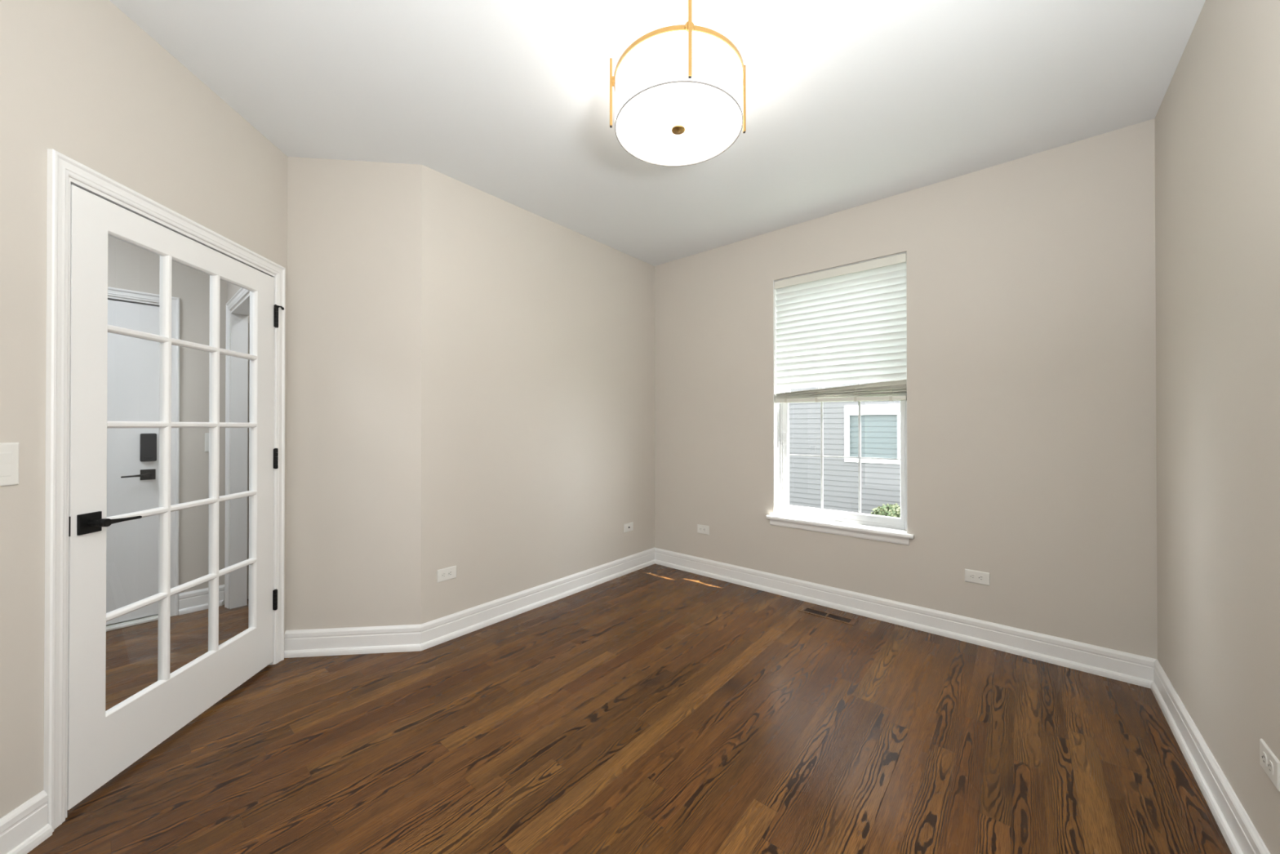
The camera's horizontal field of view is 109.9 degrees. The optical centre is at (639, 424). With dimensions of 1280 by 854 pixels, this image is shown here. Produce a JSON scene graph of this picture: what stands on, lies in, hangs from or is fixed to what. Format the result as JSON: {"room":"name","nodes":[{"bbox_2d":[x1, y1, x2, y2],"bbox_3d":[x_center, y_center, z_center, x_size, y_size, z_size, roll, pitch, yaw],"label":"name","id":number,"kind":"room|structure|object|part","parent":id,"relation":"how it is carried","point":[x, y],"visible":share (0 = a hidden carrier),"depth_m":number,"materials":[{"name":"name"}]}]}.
{"room":"empty room","nodes":[
{"label":"empty room","id":0,"kind":"room"},
{"bbox_2d":[0,0,287,817],"bbox_3d":[-1.923,-0.108,1.692,0.120,2.740,1.544,0,0,-6],"label":"wall","id":1,"kind":"structure","parent":0,"point":[80,80],"depth_m":1.38,"materials":[{"name":"beige paint"}]},
{"bbox_2d":[0,442,18,486],"bbox_3d":[-1.818,0.114,1.282,0.010,0.124,0.075,0,0,-6],"label":"light switch","id":2,"kind":"object","parent":1,"relation":"attached to","point":[9,451],"visible":1,"depth_m":1.29,"materials":[{"name":"white plastic"}]},
{"bbox_3d":[-1.817,0.114,1.282,0.002,0.069,0.034,0,0,-5],"label":"rocker frame","id":3,"kind":"part","parent":2,"relation":"part of","materials":[{"name":"white plastic"}]},
{"bbox_2d":[0,790,52,853],"bbox_3d":[-1.797,1.190,1.153,0.026,0.139,0.457,0,0,-6],"label":"baseboard","id":4,"kind":"structure","parent":1,"relation":"attached to","point":[25,827],"depth_m":1.33,"materials":[{"name":"white paint"}]},
{"bbox_3d":[-1.790,1.242,1.153,0.013,0.035,0.457,0,0,-6],"label":"shoe molding","id":5,"kind":"part","parent":4,"relation":"part of","materials":[{"name":"white paint"}]},
{"bbox_2d":[43,148,285,831],"bbox_3d":[-1.944,0.206,1.900,0.156,2.114,1.048,0,0,-6],"label":"door frame","id":6,"kind":"structure","parent":1,"relation":"attached to","point":[60,166],"depth_m":1.42,"materials":[{"name":"white paint"}]},
{"bbox_3d":[-2.013,0.206,1.893,0.018,2.114,1.048,0,0,-6],"label":"hall casing","id":7,"kind":"part","parent":6,"relation":"part of","materials":[{"name":"white paint"}]},
{"bbox_2d":[66,184,284,809],"bbox_3d":[-1.904,0.234,1.925,0.155,2.020,0.963,0,0,-6],"label":"door","id":8,"kind":"structure","parent":1,"relation":"in","point":[102,744],"depth_m":1.74,"materials":[{"name":"white paint"}]},
{"bbox_3d":[-1.851,0.329,1.448,0.025,0.064,0.003,0,0,-6],"label":"latch plate","id":9,"kind":"part","parent":8,"relation":"part of","materials":[{"name":"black metal"}]},
{"bbox_3d":[-1.801,0.329,1.558,0.016,0.020,0.131,0,0,-6],"label":"lever","id":10,"kind":"part","parent":8,"relation":"part of","materials":[{"name":"black metal"}]},
{"bbox_2d":[107,235,249,598],"bbox_3d":[-3.224,-0.103,2.939,0.120,2.740,3.500,0,0,40],"label":"wall","id":11,"kind":"structure","parent":0,"point":[131,267],"depth_m":3.06,"materials":[{"name":"beige paint"}]},
{"bbox_2d":[106,299,159,625],"bbox_3d":[-3.460,0.235,2.611,0.164,2.038,0.936,0,0,40],"label":"door","id":12,"kind":"structure","parent":11,"relation":"in","point":[133,362],"depth_m":2.86,"materials":[{"name":"white paint"}]},
{"bbox_3d":[-3.177,0.321,2.833,0.016,0.020,0.128,0,0,40],"label":"lever","id":13,"kind":"part","parent":12,"relation":"part of","materials":[{"name":"black metal"}]},
{"bbox_2d":[106,286,179,631],"bbox_3d":[-3.471,0.208,2.624,0.150,2.115,1.082,0,0,40],"label":"door frame","id":14,"kind":"structure","parent":11,"relation":"attached to","point":[113,294],"depth_m":2.98,"materials":[{"name":"white paint"}]},
{"bbox_2d":[178,584,224,615],"bbox_3d":[-2.999,1.198,3.085,0.026,0.139,0.236,0,0,40],"label":"baseboard","id":15,"kind":"structure","parent":11,"relation":"attached to","point":[197,600],"depth_m":3.06,"materials":[{"name":"white paint"}]},
{"bbox_3d":[-2.998,1.250,3.075,0.013,0.034,0.223,0,0,40],"label":"shoe molding","id":16,"kind":"part","parent":15,"relation":"part of","materials":[{"name":"white paint"}]},
{"bbox_2d":[227,282,249,556],"bbox_3d":[-2.469,-0.103,2.855,1.140,2.740,0.090,0,0,40],"label":"wall","id":17,"kind":"structure","parent":0,"point":[233,289],"depth_m":3.10,"materials":[{"name":"beige paint"}]},
{"bbox_2d":[224,287,249,608],"bbox_3d":[-2.544,0.211,2.846,0.885,2.112,0.018,0,0,40],"label":"door frame","id":18,"kind":"structure","parent":17,"relation":"attached to","point":[242,292],"depth_m":3.11,"materials":[{"name":"white paint"}]},
{"bbox_2d":[229,293,249,608],"bbox_3d":[-2.509,0.241,2.888,0.769,2.052,0.090,0,0,40],"label":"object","id":19,"kind":"object","parent":17,"relation":"attached to","point":[239,314],"visible":0.48,"depth_m":3.12,"materials":[{"name":"white paint"}]},
{"bbox_2d":[285,156,422,630],"bbox_3d":[-1.595,-0.105,2.564,0.706,2.740,0.120,0,0,-6],"label":"wall","id":20,"kind":"structure","parent":0,"point":[353,344],"depth_m":2.50,"materials":[{"name":"beige paint"}]},
{"bbox_2d":[284,624,421,657],"bbox_3d":[-1.582,1.196,2.486,0.716,0.139,0.026,0,0,-6],"label":"baseboard","id":21,"kind":"structure","parent":20,"relation":"attached to","point":[406,637],"depth_m":2.48,"materials":[{"name":"white paint"}]},
{"bbox_3d":[-1.582,1.248,2.479,0.716,0.035,0.013,0,0,-6],"label":"shoe molding","id":22,"kind":"part","parent":21,"relation":"part of","materials":[{"name":"white paint"}]},
{"bbox_2d":[420,164,654,624],"bbox_3d":[-0.558,-0.101,3.434,0.120,2.740,2.239,0,0,40],"label":"wall","id":23,"kind":"structure","parent":0,"point":[538,332],"depth_m":3.07,"materials":[{"name":"beige paint"}]},
{"bbox_2d":[436,565,456,582],"bbox_3d":[-1.138,0.881,2.650,0.008,0.074,0.116,0,0,40],"label":"wall outlet","id":24,"kind":"object","parent":23,"relation":"attached to","point":[448,573],"visible":1,"depth_m":2.65,"materials":[{"name":"white plastic"}]},
{"bbox_2d":[441,571,446,577],"bbox_3d":[-1.148,0.881,2.634,0.002,0.034,0.028,0,0,40],"label":"receptacle","id":25,"kind":"object","parent":24,"relation":"attached to","point":[443,573],"depth_m":2.63,"materials":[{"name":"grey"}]},
{"bbox_2d":[448,569,453,576],"bbox_3d":[-1.123,0.881,2.663,0.002,0.034,0.028,0,0,40],"label":"receptacle","id":26,"kind":"object","parent":24,"relation":"attached to","point":[450,571],"depth_m":2.66,"materials":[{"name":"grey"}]},
{"bbox_2d":[420,547,654,650],"bbox_3d":[-0.545,1.199,3.331,0.026,0.139,2.129,0,0,40],"label":"baseboard","id":27,"kind":"structure","parent":23,"relation":"attached to","point":[442,629],"depth_m":3.04,"materials":[{"name":"white paint"}]},
{"bbox_2d":[623,521,633,533],"bbox_3d":[-0.095,0.885,3.873,0.013,0.074,0.116,0,0,40],"label":"cable jack","id":28,"kind":"object","parent":23,"relation":"attached to","point":[628,526],"visible":1,"depth_m":3.87,"materials":[{"name":"white plastic"}]},
{"bbox_2d":[26,563,1231,853],"bbox_3d":[-1.324,1.294,2.281,6.220,0.060,4.970,0,0,40],"label":"floor","id":29,"kind":"structure","parent":0,"point":[654,708],"depth_m":1.73,"materials":[{"name":"brown wood"}]},
{"bbox_2d":[797,605,857,625],"bbox_3d":[1.244,1.266,2.986,0.356,0.003,0.104,0,0,40],"label":"floor vent","id":30,"kind":"object","parent":29,"relation":"in","point":[824,614],"visible":1,"depth_m":2.98,"materials":[{"name":"brown wood"}]},
{"bbox_2d":[109,0,1205,266],"bbox_3d":[-1.324,-1.506,2.294,6.220,0.060,4.970,0,0,40],"label":"ceiling","id":31,"kind":"structure","parent":0,"point":[850,104],"depth_m":1.96,"materials":[{"name":"white paint"}]},
{"bbox_2d":[609,0,746,166],"bbox_3d":[0.154,-1.325,1.804,0.517,0.306,0.517,0,0,40],"label":"ceiling light","id":32,"kind":"object","parent":31,"relation":"attached to","point":[680,91],"visible":1,"depth_m":1.66,"materials":[{"name":"fabric"}]},
{"bbox_2d":[615,82,742,165],"bbox_3d":[0.154,-1.186,1.803,0.501,0.001,0.501,0,0,40],"label":"diffuser","id":33,"kind":"object","parent":32,"relation":"attached to","point":[711,119],"depth_m":1.77,"materials":[{"name":"white glass"}]},
{"bbox_3d":[0.154,-1.274,1.804,0.506,0.176,0.506,0,0,40],"label":"lamp shade","id":34,"kind":"part","parent":32,"relation":"part of","materials":[{"name":"fabric"}]},
{"bbox_2d":[654,118,1157,659],"bbox_3d":[1.360,-0.102,3.213,3.330,2.740,0.150,0,0,40],"label":"wall","id":35,"kind":"structure","parent":0,"point":[1032,442],"depth_m":2.59,"materials":[{"name":"beige paint"}]},
{"bbox_2d":[697,524,709,534],"bbox_3d":[0.535,0.888,3.807,0.116,0.074,0.008,0,0,40],"label":"wall outlet","id":36,"kind":"object","parent":35,"relation":"attached to","point":[703,529],"visible":1,"depth_m":3.80,"materials":[{"name":"white plastic"}]},
{"bbox_2d":[766,251,914,545],"bbox_3d":[1.386,-0.170,3.170,0.963,1.859,0.191,0,0,40],"label":"window","id":37,"kind":"structure","parent":35,"relation":"in","point":[858,525],"depth_m":3.21,"materials":[{"name":"white paint"}]},
{"bbox_3d":[1.440,-0.641,3.232,0.832,0.894,0.030,0,0,40],"label":"sash","id":38,"kind":"part","parent":37,"relation":"part of","materials":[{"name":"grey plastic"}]},
{"bbox_2d":[773,253,906,402],"bbox_3d":[1.372,-0.620,3.151,0.875,0.936,0.060,0,0,40],"label":"window blind","id":39,"kind":"object","parent":37,"relation":"attached to","point":[845,325],"visible":0.98,"depth_m":3.11,"materials":[{"name":"white wood"}]},
{"bbox_3d":[1.278,-0.602,3.232,0.017,0.880,0.060,0,0,40],"label":"ladder cord","id":40,"kind":"part","parent":39,"relation":"part of","materials":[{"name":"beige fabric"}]},
{"bbox_3d":[1.372,-0.175,3.150,0.869,0.040,0.052,0,0,40],"label":"rail","id":41,"kind":"part","parent":39,"relation":"part of","materials":[{"name":"white plastic"}]},
{"bbox_3d":[1.419,-0.203,3.205,0.876,1.784,0.077,0,0,40],"label":"frame","id":42,"kind":"part","parent":37,"relation":"part of","materials":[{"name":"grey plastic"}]},
{"bbox_3d":[1.420,0.222,3.205,0.832,0.892,0.030,0,0,40],"label":"sash","id":43,"kind":"part","parent":37,"relation":"part of","materials":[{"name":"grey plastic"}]},
{"bbox_2d":[788,400,900,513],"bbox_3d":[1.427,0.217,3.200,0.759,0.801,0.006,0,0,40],"label":"grille","id":44,"kind":"object","parent":37,"relation":"attached to","point":[793,507],"depth_m":3.26,"materials":[{"name":"white plastic"}]},
{"bbox_2d":[654,547,1156,688],"bbox_3d":[1.300,1.199,3.143,3.081,0.139,0.026,0,0,40],"label":"baseboard","id":45,"kind":"structure","parent":35,"relation":"attached to","point":[1130,668],"depth_m":2.70,"materials":[{"name":"white paint"}]},
{"bbox_2d":[964,568,990,585],"bbox_3d":[1.952,0.884,2.602,0.116,0.074,0.008,0,0,40],"label":"wall outlet","id":46,"kind":"object","parent":35,"relation":"attached to","point":[971,575],"visible":1,"depth_m":2.60,"materials":[{"name":"white plastic"}]},
{"bbox_2d":[969,573,976,579],"bbox_3d":[1.936,0.884,2.612,0.028,0.034,0.002,0,0,40],"label":"receptacle","id":47,"kind":"object","parent":46,"relation":"attached to","point":[972,576],"depth_m":2.61,"materials":[{"name":"grey plastic"}]},
{"bbox_2d":[977,574,984,581],"bbox_3d":[1.965,0.883,2.587,0.028,0.034,0.002,0,0,40],"label":"receptacle","id":48,"kind":"object","parent":46,"relation":"attached to","point":[980,577],"depth_m":2.59,"materials":[{"name":"grey plastic"}]},
{"bbox_2d":[1155,0,1279,853],"bbox_3d":[1.332,-0.113,0.708,0.128,2.740,3.704,0,0,40],"label":"wall","id":49,"kind":"structure","parent":0,"point":[1217,118],"depth_m":1.43,"materials":[{"name":"beige paint"}]},
{"bbox_2d":[1150,659,1270,853],"bbox_3d":[1.273,1.188,0.752,0.026,0.139,3.703,0,0,40],"label":"baseboard","id":50,"kind":"structure","parent":49,"relation":"attached to","point":[1241,836],"depth_m":1.52,"materials":[{"name":"white paint"}]},
{"bbox_3d":[1.263,1.240,0.751,0.013,0.034,3.690,0,0,40],"label":"shoe molding","id":51,"kind":"part","parent":50,"relation":"part of","materials":[{"name":"white paint"}]},
{"bbox_2d":[1259,737,1279,791],"bbox_3d":[1.639,0.883,1.170,0.008,0.074,0.116,0,0,40],"label":"wall outlet","id":52,"kind":"object","parent":49,"relation":"attached to","point":[1269,762],"visible":1,"depth_m":1.16,"materials":[{"name":"white plastic"}]},
{"bbox_2d":[1262,751,1266,766],"bbox_3d":[1.649,0.883,1.187,0.002,0.034,0.028,0,0,40],"label":"receptacle","id":53,"kind":"object","parent":52,"relation":"attached to","point":[1264,753],"depth_m":1.19,"materials":[{"name":"grey plastic"}]},
{"bbox_2d":[1267,760,1273,775],"bbox_3d":[1.624,0.883,1.157,0.002,0.034,0.028,0,0,40],"label":"receptacle","id":54,"kind":"object","parent":52,"relation":"attached to","point":[1270,762],"depth_m":1.15,"materials":[{"name":"grey plastic"}]},
{"label":"outside","id":55,"kind":"structure","parent":0,"visible":0},
{"bbox_3d":[2.564,2.041,6.094,24.000,0.080,5.780,0,0,40],"label":"lawn","id":56,"kind":"structure","parent":55,"visible":0},
{"bbox_2d":[788,374,900,514],"bbox_3d":[5.051,-1.806,9.036,14.600,7.800,3.500,0,0,40],"label":"house","id":57,"kind":"structure","parent":56,"relation":"on","point":[880,420],"depth_m":8.40,"materials":[{"name":"grey plastic"}]},
{"bbox_3d":[4.197,0.165,8.126,0.925,1.050,0.080,0,0,40],"label":"window trim","id":58,"kind":"part","parent":57,"relation":"part of","materials":[{"name":"white"}]},
{"bbox_2d":[849,414,897,460],"bbox_3d":[4.226,0.195,8.145,0.805,0.890,0.017,0,0,40],"label":"window","id":59,"kind":"structure","parent":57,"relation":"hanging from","point":[878,432],"depth_m":8.12,"materials":[{"name":"grey"}]},
{"bbox_2d":[871,502,900,517],"bbox_3d":[4.114,1.643,7.325,0.759,0.734,0.742,0,0,40],"label":"shrub","id":60,"kind":"object","parent":56,"relation":"on","point":[891,510],"visible":0.28,"depth_m":7.25,"materials":[{"name":"green plant"}]}
]}

